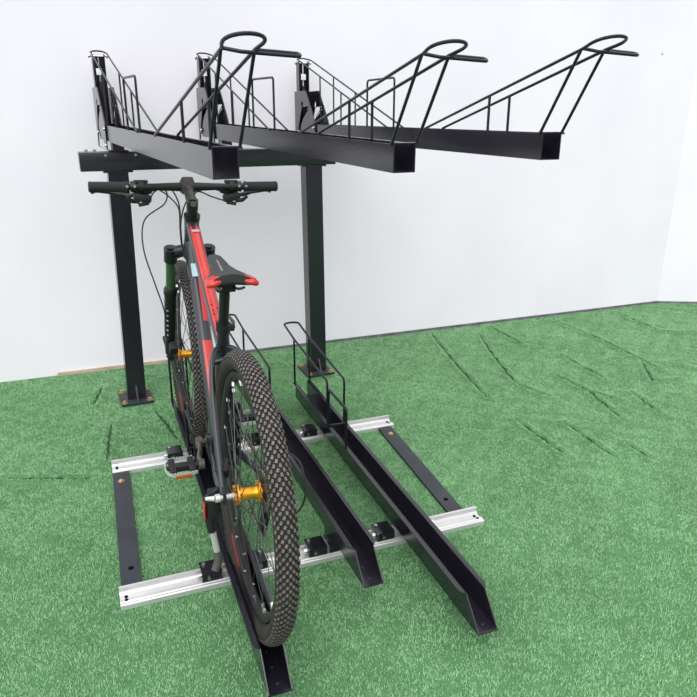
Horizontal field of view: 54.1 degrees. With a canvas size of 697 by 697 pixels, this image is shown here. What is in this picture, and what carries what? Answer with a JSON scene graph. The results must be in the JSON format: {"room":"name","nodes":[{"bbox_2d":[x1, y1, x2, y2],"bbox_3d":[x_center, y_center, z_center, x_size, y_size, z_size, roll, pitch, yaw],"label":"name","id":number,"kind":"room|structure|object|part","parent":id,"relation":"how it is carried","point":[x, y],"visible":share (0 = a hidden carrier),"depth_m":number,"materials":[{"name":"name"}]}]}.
{"room":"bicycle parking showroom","nodes":[
{"label":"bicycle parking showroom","id":0,"kind":"room"},
{"bbox_2d":[0,303,696,696],"bbox_3d":[1.490,1.123,0.959,12.000,0.021,7.656,-7,21,-20],"label":"floor","id":1,"kind":"structure","parent":0,"point":[572,438],"depth_m":2.35,"materials":[{"name":"green carpet"}]},
{"bbox_2d":[77,148,335,406],"bbox_3d":[-0.622,-0.372,3.340,1.180,1.180,0.173,-8,21,-22],"label":"stand","id":2,"kind":"object","parent":1,"relation":"on","point":[117,165],"visible":0.91,"depth_m":3.25,"materials":[{"name":"black metal"}]},
{"bbox_3d":[-1.016,-0.780,3.000,0.124,0.007,0.080,-8,21,-22],"label":"plate","id":3,"kind":"part","parent":2,"relation":"part of","materials":[{"name":"black metal"}]},
{"bbox_3d":[-1.032,-0.273,3.183,0.107,1.086,0.074,-8,21,-22],"label":"post","id":4,"kind":"part","parent":2,"relation":"part of","materials":[{"name":"black metal"}]},
{"bbox_3d":[-1.049,0.239,3.363,0.150,0.009,0.173,-8,21,-22],"label":"plate","id":5,"kind":"part","parent":2,"relation":"part of","materials":[{"name":"black metal"}]},
{"bbox_2d":[88,31,301,179],"bbox_3d":[-0.628,-0.827,2.251,0.175,0.425,2.290,-9,22,-24],"label":"tray","id":6,"kind":"object","parent":2,"relation":"on","point":[209,159],"visible":1,"depth_m":1.77,"materials":[{"name":"black metal"}]},
{"bbox_3d":[-1.145,-1.280,3.134,0.010,0.102,0.010,-9,22,-24],"label":"spring rod","id":7,"kind":"part","parent":6,"relation":"part of","materials":[{"name":"black metal"}]},
{"bbox_3d":[-1.125,-1.043,3.087,0.005,0.261,0.312,-9,22,-24],"label":"pivot plate","id":8,"kind":"part","parent":6,"relation":"part of","materials":[{"name":"metal"}]},
{"bbox_3d":[-1.062,-1.053,3.115,0.005,0.261,0.312,-9,22,-24],"label":"pivot plate","id":9,"kind":"part","parent":6,"relation":"part of","materials":[{"name":"black metal"}]},
{"bbox_3d":[-0.167,-0.576,1.326,0.164,0.018,0.026,-9,22,-24],"label":"pull handle","id":10,"kind":"part","parent":6,"relation":"part of","materials":[{"name":"black metal"}]},
{"bbox_3d":[-0.181,-0.899,3.346,0.124,0.007,0.080,-8,21,-22],"label":"plate","id":11,"kind":"part","parent":2,"relation":"part of","materials":[{"name":"black metal"}]},
{"bbox_3d":[-0.179,-0.394,3.536,0.102,1.086,0.074,-8,21,-22],"label":"post","id":12,"kind":"part","parent":2,"relation":"part of","materials":[{"name":"black metal"}]},
{"bbox_3d":[-0.178,0.115,3.724,0.150,0.009,0.173,-8,21,-22],"label":"plate","id":13,"kind":"part","parent":2,"relation":"part of","materials":[{"name":"black metal"}]},
{"bbox_2d":[194,39,487,172],"bbox_3d":[-0.206,-0.882,2.405,0.175,0.425,2.290,-8,21,-23],"label":"tray","id":14,"kind":"object","parent":2,"relation":"on","point":[392,156],"visible":0.85,"depth_m":1.94,"materials":[{"name":"black metal"}]},
{"bbox_3d":[-0.681,-1.104,3.251,0.005,0.261,0.312,-8,21,-23],"label":"pivot plate","id":15,"kind":"part","parent":14,"relation":"part of","materials":[{"name":"metal"}]},
{"bbox_3d":[-0.618,-1.113,3.278,0.005,0.261,0.312,-8,21,-23],"label":"pivot plate","id":16,"kind":"part","parent":14,"relation":"part of","materials":[{"name":"black metal"}]},
{"bbox_3d":[0.232,-0.627,1.470,0.164,0.018,0.026,-8,21,-23],"label":"pull handle","id":17,"kind":"part","parent":14,"relation":"part of","materials":[{"name":"black metal"}]},
{"bbox_2d":[294,34,638,159],"bbox_3d":[0.220,-0.943,2.560,0.175,0.425,2.290,-7,20,-20],"label":"tray","id":18,"kind":"object","parent":2,"relation":"on","point":[540,145],"visible":0.96,"depth_m":2.08,"materials":[{"name":"black metal"}]},
{"bbox_3d":[-0.231,-1.393,3.479,0.010,0.102,0.010,-7,20,-20],"label":"spring rod","id":19,"kind":"part","parent":18,"relation":"part of","materials":[{"name":"silver metal"}]},
{"bbox_3d":[-0.219,-1.156,3.428,0.005,0.261,0.312,-7,20,-20],"label":"pivot plate","id":20,"kind":"part","parent":18,"relation":"part of","materials":[{"name":"black metal"}]},
{"bbox_3d":[-0.155,-1.164,3.452,0.005,0.261,0.312,-7,20,-20],"label":"pivot plate","id":21,"kind":"part","parent":18,"relation":"part of","materials":[{"name":"black metal"}]},
{"bbox_3d":[0.618,-0.697,1.604,0.164,0.018,0.026,-7,20,-20],"label":"pull handle","id":22,"kind":"part","parent":18,"relation":"part of","materials":[{"name":"black metal"}]},
{"bbox_2d":[111,415,483,610],"bbox_3d":[-0.237,0.499,2.538,1.231,0.098,0.869,-7,21,-20],"label":"rack underframe","id":23,"kind":"object","parent":1,"relation":"on","point":[133,591],"visible":0.66,"depth_m":2.29,"materials":[{"name":"metal"}]},
{"bbox_2d":[163,336,292,696],"bbox_3d":[-0.489,0.380,2.384,0.087,0.327,1.840,-7,21,-20],"label":"channel","id":24,"kind":"object","parent":23,"relation":"on","point":[272,663],"visible":0.43,"depth_m":1.91,"materials":[{"name":"black metal"}]},
{"bbox_2d":[88,177,305,646],"bbox_3d":[-0.450,0.038,2.200,0.631,1.087,1.855,-5,21,-20],"label":"mountain bike","id":25,"kind":"object","parent":24,"relation":"in","point":[204,273],"visible":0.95,"depth_m":1.92,"materials":[{"name":"black"}]},
{"bbox_3d":[-0.752,-0.532,2.288,0.224,0.062,0.076,0,20,-2],"label":"brake lever","id":26,"kind":"part","parent":25,"relation":"part of","materials":[{"name":"black"}]},
{"bbox_3d":[-0.680,-0.092,2.601,0.050,0.342,0.182,-5,21,-20],"label":"leg","id":27,"kind":"part","parent":25,"relation":"part of","materials":[{"name":"black metal"}]},
{"bbox_3d":[-0.535,-0.524,2.296,0.046,0.100,0.137,-5,21,-20],"label":"stem","id":28,"kind":"part","parent":25,"relation":"part of","materials":[{"name":"black metal"}]},
{"bbox_3d":[-0.451,0.318,2.071,0.022,0.052,0.208,-5,20,-14],"label":"crank arm","id":29,"kind":"part","parent":25,"relation":"part of"},
{"bbox_3d":[-0.361,0.514,1.837,0.028,0.097,0.017,-7,21,-20],"label":"kickstand leg","id":30,"kind":"part","parent":25,"relation":"part of","materials":[{"name":"metal"}]},
{"bbox_3d":[-0.402,-0.008,2.068,0.154,0.679,0.903,-5,21,-20],"label":"frame","id":31,"kind":"part","parent":25,"relation":"part of","materials":[{"name":"red metal"}]},
{"bbox_3d":[-0.331,-0.075,1.939,0.015,0.029,0.050,-5,21,-20],"label":"clamp lever","id":32,"kind":"part","parent":25,"relation":"part of","materials":[{"name":"silver metal"}]},
{"bbox_3d":[-0.316,-0.182,1.854,0.012,0.026,0.218,-9,22,-23],"label":"saddle rail","id":33,"kind":"part","parent":25,"relation":"part of","materials":[{"name":"black"}]},
{"bbox_3d":[-0.371,-0.569,2.430,0.223,0.062,0.077,-15,25,-37],"label":"brake lever","id":34,"kind":"part","parent":25,"relation":"part of","materials":[{"name":"black"}]},
{"bbox_3d":[-0.298,0.354,2.015,0.010,0.232,0.581,-5,21,-20],"label":"chain","id":35,"kind":"part","parent":25,"relation":"part of","materials":[{"name":"metal"}]},
{"bbox_3d":[-0.369,0.402,2.897,1.208,0.036,0.064,-7,21,-20],"label":"rail","id":36,"kind":"part","parent":23,"relation":"part of","materials":[{"name":"metal"}]},
{"bbox_3d":[-0.102,0.657,2.192,1.209,0.036,0.064,-7,21,-20],"label":"rail","id":37,"kind":"part","parent":23,"relation":"part of","materials":[{"name":"metal"}]},
{"bbox_2d":[228,314,383,587],"bbox_3d":[-0.270,0.247,2.679,0.088,0.279,1.840,-7,21,-21],"label":"channel","id":38,"kind":"object","parent":23,"relation":"on","point":[351,536],"visible":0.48,"depth_m":2.22,"materials":[{"name":"black metal"}]},
{"bbox_2d":[284,321,497,635],"bbox_3d":[0.045,0.314,2.576,0.088,0.327,1.840,-7,21,-20],"label":"channel","id":39,"kind":"object","parent":23,"relation":"on","point":[462,584],"visible":1,"depth_m":2.29,"materials":[{"name":"black metal"}]},
{"bbox_3d":[-0.044,0.313,2.818,0.073,0.009,0.010,-7,21,-20],"label":"cross rod","id":40,"kind":"part","parent":39,"relation":"part of","materials":[{"name":"black metal"}]},
{"bbox_2d":[0,0,696,381],"bbox_3d":[-1.601,-1.351,3.145,8.316,3.250,0.124,-7,21,-20],"label":"wall","id":41,"kind":"structure","parent":0,"point":[458,238],"depth_m":3.88,"materials":[{"name":"white paint"}]},
{"bbox_2d":[57,357,191,375],"bbox_3d":[-1.130,0.094,3.792,0.900,0.038,0.012,-7,21,-20],"label":"trim","id":42,"kind":"structure","parent":41,"relation":"attached to","point":[164,360],"depth_m":3.71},
{"bbox_2d":[245,301,657,352],"bbox_3d":[0.788,-0.147,4.498,3.216,0.036,0.010,-7,21,-20],"label":"baseboard","id":43,"kind":"structure","parent":41,"relation":"attached to","point":[653,302],"depth_m":4.45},
{"bbox_2d":[657,64,696,301],"bbox_3d":[3.596,-1.813,4.524,2.600,3.250,0.120,1,20,2],"label":"wall","id":44,"kind":"structure","parent":0,"point":[678,282],"depth_m":4.87,"materials":[{"name":"white paint"}]},
{"bbox_2d":[658,301,696,303],"bbox_3d":[3.583,-0.306,4.997,2.600,0.034,0.012,1,20,2],"label":"baseboard","id":45,"kind":"structure","parent":44,"relation":"attached to","point":[677,302],"depth_m":5.04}
]}

